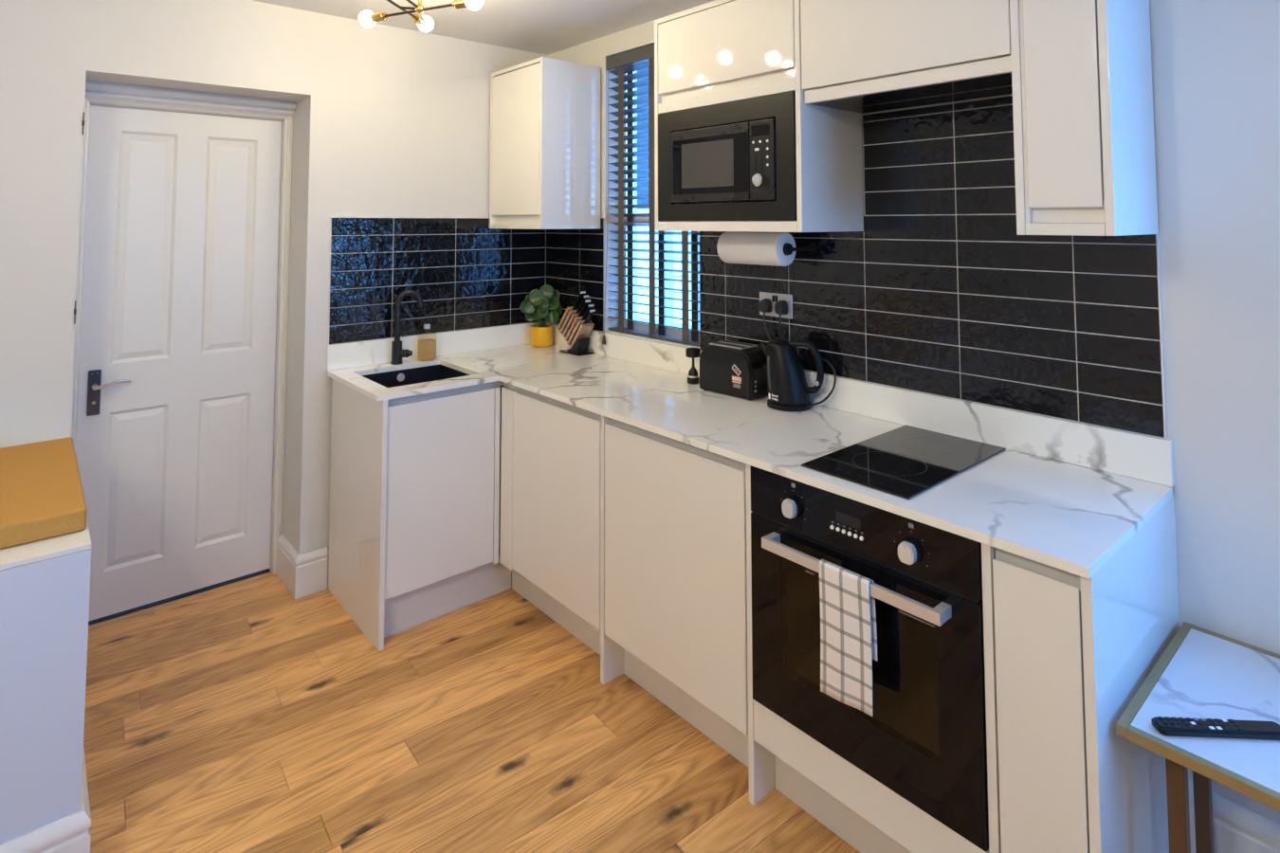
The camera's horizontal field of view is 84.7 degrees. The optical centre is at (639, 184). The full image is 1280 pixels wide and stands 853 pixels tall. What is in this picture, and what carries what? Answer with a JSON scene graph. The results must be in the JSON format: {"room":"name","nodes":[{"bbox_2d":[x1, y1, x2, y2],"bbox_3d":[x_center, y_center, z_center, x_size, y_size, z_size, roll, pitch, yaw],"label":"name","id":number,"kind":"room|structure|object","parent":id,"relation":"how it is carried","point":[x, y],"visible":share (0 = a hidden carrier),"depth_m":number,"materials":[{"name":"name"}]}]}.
{"room":"kitchen","nodes":[
{"label":"kitchen","id":0,"kind":"room"},
{"bbox_2d":[0,0,547,586],"bbox_3d":[-2.334,0.447,2.398,4.900,2.426,0.415,3,-4,-41],"label":"wall","id":1,"kind":"structure","parent":0,"point":[389,121],"depth_m":2.90,"materials":[{"name":"white paint"}]},
{"bbox_2d":[70,80,296,625],"bbox_3d":[-1.791,0.648,2.802,0.756,2.066,0.342,3,-4,-41],"label":"door","id":2,"kind":"structure","parent":1,"relation":"in","point":[181,309],"depth_m":2.89,"materials":[{"name":"white wood"}]},
{"bbox_2d":[276,533,328,599],"bbox_3d":[-1.442,1.610,2.993,0.124,0.165,0.276,3,-4,-41],"label":"baseboard","id":3,"kind":"structure","parent":1,"relation":"attached to","point":[304,575],"depth_m":2.90,"materials":[{"name":"white wood"}]},
{"bbox_2d":[327,218,331,345],"bbox_3d":[-1.325,0.414,2.995,0.003,0.538,0.010,3,-4,-41],"label":"trim","id":4,"kind":"structure","parent":1,"relation":"attached to","point":[330,218],"depth_m":2.99,"materials":[{"name":"white plastic"}]},
{"bbox_2d":[329,217,475,218],"bbox_3d":[-0.914,0.162,3.366,1.090,0.003,0.010,3,-4,-41],"label":"trim","id":5,"kind":"structure","parent":1,"relation":"attached to","point":[330,217],"depth_m":3.21,"materials":[{"name":"white plastic"}]},
{"bbox_2d":[326,321,544,370],"bbox_3d":[-0.916,0.755,3.325,1.082,0.106,0.020,3,-4,-41],"label":"upstand","id":6,"kind":"object","parent":1,"relation":"attached to","point":[366,353],"visible":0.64,"depth_m":3.28,"materials":[{"name":"white stone"}]},
{"bbox_2d":[329,218,545,345],"bbox_3d":[-0.913,0.433,3.353,1.087,0.538,0.009,3,-4,-41],"label":"tile backsplash","id":7,"kind":"structure","parent":1,"relation":"attached to","point":[466,273],"depth_m":3.28,"materials":[{"name":"black tile"}]},
{"bbox_2d":[83,530,859,852],"bbox_3d":[-0.776,1.579,0.388,4.700,0.060,5.235,3,-4,-41],"label":"floor","id":8,"kind":"structure","parent":0,"point":[246,716],"depth_m":2.06,"materials":[{"name":"brown wood"}]},
{"bbox_2d":[0,437,91,852],"bbox_3d":[-2.187,1.215,1.483,1.578,0.790,1.092,3,-4,-41],"label":"half wall","id":9,"kind":"structure","parent":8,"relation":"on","point":[45,584],"depth_m":1.55,"materials":[{"name":"grey paint"}]},
{"bbox_2d":[0,437,87,548],"bbox_3d":[-2.145,0.790,1.456,1.535,0.055,0.746,3,-4,-41],"label":"wooden top","id":10,"kind":"object","parent":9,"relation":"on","point":[42,497],"visible":1,"depth_m":1.77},
{"bbox_2d":[328,379,511,651],"bbox_3d":[-0.898,1.248,2.925,0.579,0.880,0.566,3,-4,-41],"label":"base cabinet","id":11,"kind":"object","parent":8,"relation":"on","point":[411,507],"depth_m":2.69,"materials":[{"name":"white"}]},
{"bbox_2d":[512,569,600,655],"bbox_3d":[-0.296,1.599,2.667,0.015,0.149,0.712,3,-4,-41],"label":"plinth","id":12,"kind":"object","parent":8,"relation":"on","point":[558,612],"visible":0.26,"depth_m":2.67,"materials":[{"name":"white"}]},
{"bbox_2d":[512,386,600,630],"bbox_3d":[-0.110,1.163,2.758,0.560,0.730,0.566,3,-4,-41],"label":"base cabinet","id":13,"kind":"object","parent":8,"relation":"on","point":[556,522],"visible":0.41,"depth_m":2.55,"materials":[{"name":"white"}]},
{"bbox_2d":[491,381,516,570],"bbox_3d":[-0.547,1.167,2.831,0.046,0.730,0.115,3,-4,-41],"label":"post","id":14,"kind":"object","parent":13,"relation":"attached to","point":[507,392],"visible":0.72,"depth_m":2.83,"materials":[{"name":"white laminate"}]},
{"bbox_2d":[600,415,748,767],"bbox_3d":[0.286,1.212,2.298,0.560,0.880,0.638,3,-4,-41],"label":"base cabinet","id":15,"kind":"object","parent":8,"relation":"on","point":[673,583],"depth_m":2.09,"materials":[{"name":"white"}]},
{"bbox_2d":[327,344,1172,579],"bbox_3d":[-0.033,0.761,2.305,1.082,0.021,2.675,3,-4,-41],"label":"countertop","id":16,"kind":"structure","parent":15,"relation":"on","point":[1072,519],"depth_m":1.92,"materials":[{"name":"white stone"}]},
{"bbox_2d":[390,290,423,365],"bbox_3d":[-1.037,0.635,3.130,0.134,0.324,0.053,1,-3,-13],"label":"tap","id":17,"kind":"object","parent":16,"relation":"on","point":[397,353],"visible":1,"depth_m":3.11,"materials":[{"name":"black metal"}]},
{"bbox_2d":[361,365,470,387],"bbox_3d":[-0.931,0.901,2.919,0.428,0.187,0.420,3,-4,-41],"label":"sink","id":18,"kind":"object","parent":16,"relation":"in","point":[409,376],"visible":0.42,"depth_m":3.10,"materials":[{"name":"black metal"}]},
{"bbox_2d":[417,324,436,361],"bbox_3d":[-0.972,0.721,3.202,0.084,0.160,0.084,3,-4,-41],"label":"soap bottle","id":19,"kind":"object","parent":16,"relation":"on","point":[426,348],"visible":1,"depth_m":3.17,"materials":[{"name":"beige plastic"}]},
{"bbox_2d":[519,284,562,347],"bbox_3d":[-0.494,0.665,3.552,0.199,0.310,0.120,-1,-3,16],"label":"potted plant","id":20,"kind":"object","parent":16,"relation":"on","point":[540,301],"visible":1,"depth_m":3.54,"materials":[{"name":"green plant"}]},
{"bbox_2d":[557,306,594,356],"bbox_3d":[-0.311,0.701,3.378,0.090,0.218,0.210,3,-4,-41],"label":"knife block","id":21,"kind":"object","parent":16,"relation":"on","point":[571,326],"visible":0.88,"depth_m":3.33,"materials":[{"name":"brown wood"}]},
{"bbox_2d":[571,291,585,310],"bbox_3d":[-0.296,0.568,3.363,0.028,0.112,0.090,3,-4,-41],"label":"kitchen knife","id":22,"kind":"object","parent":21,"relation":"in","point":[582,293],"visible":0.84,"depth_m":3.35,"materials":[{"name":"black plastic"}]},
{"bbox_2d":[575,295,588,313],"bbox_3d":[-0.278,0.584,3.351,0.028,0.107,0.086,3,-4,-41],"label":"kitchen knife","id":23,"kind":"object","parent":21,"relation":"in","point":[585,298],"visible":0.75,"depth_m":3.33,"materials":[{"name":"black plastic"}]},
{"bbox_2d":[577,299,590,316],"bbox_3d":[-0.268,0.599,3.331,0.028,0.102,0.082,3,-4,-41],"label":"kitchen knife","id":24,"kind":"object","parent":21,"relation":"in","point":[587,301],"visible":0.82,"depth_m":3.32,"materials":[{"name":"black plastic"}]},
{"bbox_2d":[581,304,594,320],"bbox_3d":[-0.251,0.615,3.319,0.028,0.096,0.077,3,-4,-41],"label":"kitchen knife","id":25,"kind":"object","parent":21,"relation":"in","point":[591,306],"visible":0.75,"depth_m":3.31,"materials":[{"name":"black plastic"}]},
{"bbox_2d":[583,310,595,324],"bbox_3d":[-0.241,0.633,3.301,0.028,0.086,0.070,3,-4,-41],"label":"kitchen knife","id":26,"kind":"object","parent":21,"relation":"in","point":[592,312],"visible":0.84,"depth_m":3.29,"materials":[{"name":"black plastic"}]},
{"bbox_2d":[685,347,700,384],"bbox_3d":[0.207,0.708,2.731,0.058,0.134,0.058,3,-4,-41],"label":"pepper mill","id":27,"kind":"object","parent":16,"relation":"on","point":[693,378],"visible":0.99,"depth_m":2.71,"materials":[{"name":"black plastic"}]},
{"bbox_2d":[699,298,772,400],"bbox_3d":[0.359,0.594,2.581,0.153,0.344,0.269,3,-4,-41],"label":"toaster","id":28,"kind":"object","parent":16,"relation":"on","point":[736,369],"visible":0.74,"depth_m":2.52,"materials":[{"name":"black plastic"}]},
{"bbox_2d":[732,384,740,388],"bbox_3d":[0.343,0.717,2.489,0.001,0.013,0.032,3,-4,-44],"label":"print","id":29,"kind":"object","parent":28,"relation":"attached to","point":[735,386],"depth_m":2.49,"materials":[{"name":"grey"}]},
{"bbox_2d":[759,300,836,411],"bbox_3d":[0.525,0.583,2.384,0.162,0.344,0.258,3,-4,-41],"label":"kettle","id":30,"kind":"object","parent":16,"relation":"on","point":[787,385],"visible":1,"depth_m":2.34,"materials":[{"name":"black plastic"}]},
{"bbox_2d":[801,424,1005,499],"bbox_3d":[0.708,0.723,1.861,0.530,0.006,0.292,3,-4,-41],"label":"cooktop","id":31,"kind":"object","parent":16,"relation":"in","point":[905,462],"visible":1,"depth_m":1.82,"materials":[{"name":"black glass"}]},
{"bbox_2d":[745,463,1001,852],"bbox_3d":[0.706,1.185,1.815,0.560,0.880,0.642,3,-4,-41],"label":"base cabinet","id":32,"kind":"object","parent":8,"relation":"on","point":[770,736],"depth_m":1.67,"materials":[{"name":"white laminate"}]},
{"bbox_2d":[750,465,988,852],"bbox_3d":[0.673,1.049,1.793,0.588,0.602,0.597,3,-4,-41],"label":"oven","id":33,"kind":"object","parent":32,"relation":"in","point":[923,740],"visible":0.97,"depth_m":1.62,"materials":[{"name":"black glass"}]},
{"bbox_2d":[818,559,877,716],"bbox_3d":[0.468,1.025,1.588,0.026,0.294,0.136,3,-4,-41],"label":"tea towel","id":34,"kind":"object","parent":33,"relation":"hanging from","point":[848,615],"visible":1,"depth_m":1.58,"materials":[{"name":"white fabric"}]},
{"bbox_2d":[992,493,1179,852],"bbox_3d":[0.987,1.168,1.514,0.588,0.880,0.177,3,-4,-41],"label":"base cabinet","id":35,"kind":"object","parent":8,"relation":"on","point":[1073,651],"visible":0.62,"depth_m":1.35,"materials":[{"name":"white"}]},
{"bbox_2d":[1115,621,1279,852],"bbox_3d":[1.231,1.294,1.258,0.505,0.600,0.494,3,-4,-41],"label":"side table","id":36,"kind":"object","parent":8,"relation":"on","point":[1202,673],"visible":0.93,"depth_m":1.34,"materials":[{"name":"white stone"}]},
{"bbox_2d":[1151,716,1279,740],"bbox_3d":[1.050,0.988,1.274,0.225,0.016,0.035,0,-3,3],"label":"remote control","id":37,"kind":"object","parent":36,"relation":"on","point":[1222,728],"visible":1,"depth_m":1.26,"materials":[{"name":"black plastic"}]},
{"bbox_2d":[251,0,714,54],"bbox_3d":[-0.741,-0.921,0.557,5.000,0.100,5.435,3,-4,-41],"label":"ceiling","id":38,"kind":"structure","parent":0,"point":[541,27],"depth_m":3.06,"materials":[{"name":"white paint"}]},
{"bbox_2d":[359,0,482,31],"bbox_3d":[-0.824,-0.669,2.312,0.528,0.209,0.508,3,-4,-41],"label":"ceiling light","id":39,"kind":"object","parent":38,"relation":"hanging from","point":[367,18],"visible":1,"depth_m":2.45,"materials":[{"name":"gold metal"}]},
{"bbox_2d":[547,0,1279,822],"bbox_3d":[1.183,0.417,1.933,0.200,2.426,4.900,3,-4,-41],"label":"wall","id":40,"kind":"structure","parent":0,"point":[1216,64],"depth_m":1.61,"materials":[{"name":"white paint"}]},
{"bbox_2d":[489,56,600,229],"bbox_3d":[-0.471,-0.171,3.447,0.335,0.780,0.473,3,-4,-41],"label":"upper cabinet","id":41,"kind":"object","parent":40,"relation":"attached to","point":[544,161],"visible":1,"depth_m":3.28,"materials":[{"name":"white laminate"}]},
{"bbox_2d":[545,218,604,331],"bbox_3d":[-0.334,0.442,3.521,0.009,0.538,0.496,3,-4,-41],"label":"tile backsplash","id":42,"kind":"structure","parent":40,"relation":"attached to","point":[575,265],"depth_m":3.49,"materials":[{"name":"black tile"}]},
{"bbox_2d":[605,60,700,349],"bbox_3d":[0.095,0.031,3.167,0.144,1.318,0.630,3,-4,-41],"label":"window","id":43,"kind":"structure","parent":40,"relation":"in","point":[638,326],"depth_m":3.22,"materials":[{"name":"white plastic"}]},
{"bbox_2d":[602,43,700,347],"bbox_3d":[0.049,0.056,3.126,0.112,1.364,0.623,3,-4,-41],"label":"blind","id":44,"kind":"object","parent":43,"relation":"attached to","point":[646,53],"visible":0.73,"depth_m":3.21,"materials":[{"name":"grey"}]},
{"bbox_2d":[654,0,863,232],"bbox_3d":[0.392,-0.227,2.453,0.335,0.780,0.651,3,-4,-41],"label":"upper cabinet","id":45,"kind":"object","parent":40,"relation":"attached to","point":[718,51],"visible":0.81,"depth_m":2.26,"materials":[{"name":"white laminate"}]},
{"bbox_2d":[658,77,795,113],"bbox_3d":[0.393,-0.283,2.457,0.334,0.038,0.613,3,-4,-41],"label":"filler panel","id":46,"kind":"object","parent":45,"relation":"attached to","point":[774,85],"depth_m":2.33,"materials":[{"name":"white laminate"}]},
{"bbox_2d":[658,91,797,220],"bbox_3d":[0.371,-0.068,2.426,0.334,0.390,0.606,3,-4,-41],"label":"microwave","id":47,"kind":"object","parent":45,"relation":"in","point":[744,171],"visible":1,"depth_m":2.29,"materials":[{"name":"black metal"}]},
{"bbox_2d":[676,200,776,203],"bbox_3d":[0.389,-0.061,2.441,0.287,0.254,0.461,3,-4,-41],"label":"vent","id":48,"kind":"object","parent":47,"relation":"in","point":[750,200],"depth_m":2.38,"materials":[{"name":"black plastic"}]},
{"bbox_2d":[545,321,1174,487],"bbox_3d":[0.384,0.717,2.669,0.020,0.106,2.674,3,-4,-41],"label":"upstand","id":49,"kind":"object","parent":40,"relation":"attached to","point":[1147,458],"visible":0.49,"depth_m":2.00,"materials":[{"name":"white stone"}]},
{"bbox_2d":[800,0,1011,104],"bbox_3d":[0.802,-0.445,1.993,0.335,0.396,0.596,3,-4,-41],"label":"upper cabinet","id":50,"kind":"object","parent":40,"relation":"attached to","point":[850,48],"visible":0.77,"depth_m":1.87,"materials":[{"name":"white laminate"}]},
{"bbox_2d":[809,73,1012,113],"bbox_3d":[0.814,-0.266,1.992,0.304,0.036,0.590,3,-4,-41],"label":"extractor hood","id":51,"kind":"object","parent":50,"relation":"attached to","point":[1001,84],"visible":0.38,"depth_m":1.97,"materials":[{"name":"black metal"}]},
{"bbox_2d":[699,95,1164,438],"bbox_3d":[0.750,0.206,2.284,0.009,0.870,1.541,3,-4,-41],"label":"tile backsplash","id":52,"kind":"structure","parent":40,"relation":"attached to","point":[940,293],"depth_m":2.06,"materials":[{"name":"black tile"}]},
{"bbox_2d":[759,292,792,318],"bbox_3d":[0.493,0.441,2.554,0.008,0.085,0.149,3,-4,-41],"label":"double socket","id":53,"kind":"object","parent":52,"relation":"attached to","point":[775,298],"visible":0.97,"depth_m":2.55,"materials":[{"name":"grey metal"}]},
{"bbox_2d":[783,242,816,255],"bbox_3d":[0.450,0.229,2.512,0.144,0.042,0.330,3,-4,-41],"label":"holder","id":54,"kind":"object","parent":52,"relation":"attached to","point":[788,248],"visible":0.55,"depth_m":2.38,"materials":[{"name":"black metal"}]},
{"bbox_2d":[716,231,796,266],"bbox_3d":[0.409,0.227,2.481,0.116,0.116,0.270,3,-4,-41],"label":"roll","id":55,"kind":"object","parent":54,"relation":"hanging from","point":[746,247],"visible":0.98,"depth_m":2.42,"materials":[{"name":"white paper"}]},
{"bbox_2d":[1009,0,1158,236],"bbox_3d":[1.062,-0.270,1.683,0.335,0.780,0.196,3,-4,-41],"label":"upper cabinet","id":56,"kind":"object","parent":40,"relation":"attached to","point":[1084,136],"visible":1,"depth_m":1.57,"materials":[{"name":"white laminate"}]},
{"bbox_2d":[1155,234,1167,438],"bbox_3d":[1.256,0.365,1.690,0.010,0.486,0.003,3,-4,-41],"label":"trim","id":57,"kind":"structure","parent":40,"relation":"attached to","point":[1157,235],"depth_m":1.69,"materials":[{"name":"white plastic"}]},
{"bbox_2d":[1188,779,1279,852],"bbox_3d":[1.986,1.450,0.783,0.018,0.235,2.200,3,-4,-41],"label":"baseboard","id":58,"kind":"structure","parent":40,"relation":"attached to","point":[1237,829],"depth_m":1.55,"materials":[{"name":"white paint"}]},
{"label":"outside","id":59,"kind":"structure","parent":0,"visible":0},
{"bbox_3d":[3.633,2.245,5.883,8.800,0.200,16.000,3,-4,-41],"label":"ground","id":60,"kind":"structure","parent":59,"visible":0},
{"bbox_2d":[637,260,691,328],"bbox_3d":[1.304,1.442,6.092,0.100,1.432,7.700,3,-4,-41],"label":"wall","id":61,"kind":"structure","parent":60,"relation":"on","point":[640,264],"depth_m":7.34,"materials":[{"name":"white paint"}]},
{"bbox_2d":[637,68,691,260],"bbox_3d":[1.745,-0.384,9.959,2.900,5.500,6.200,3,-4,-41],"label":"neighbouring house","id":62,"kind":"structure","parent":60,"relation":"on","point":[640,246],"depth_m":9.94,"materials":[{"name":"white"}]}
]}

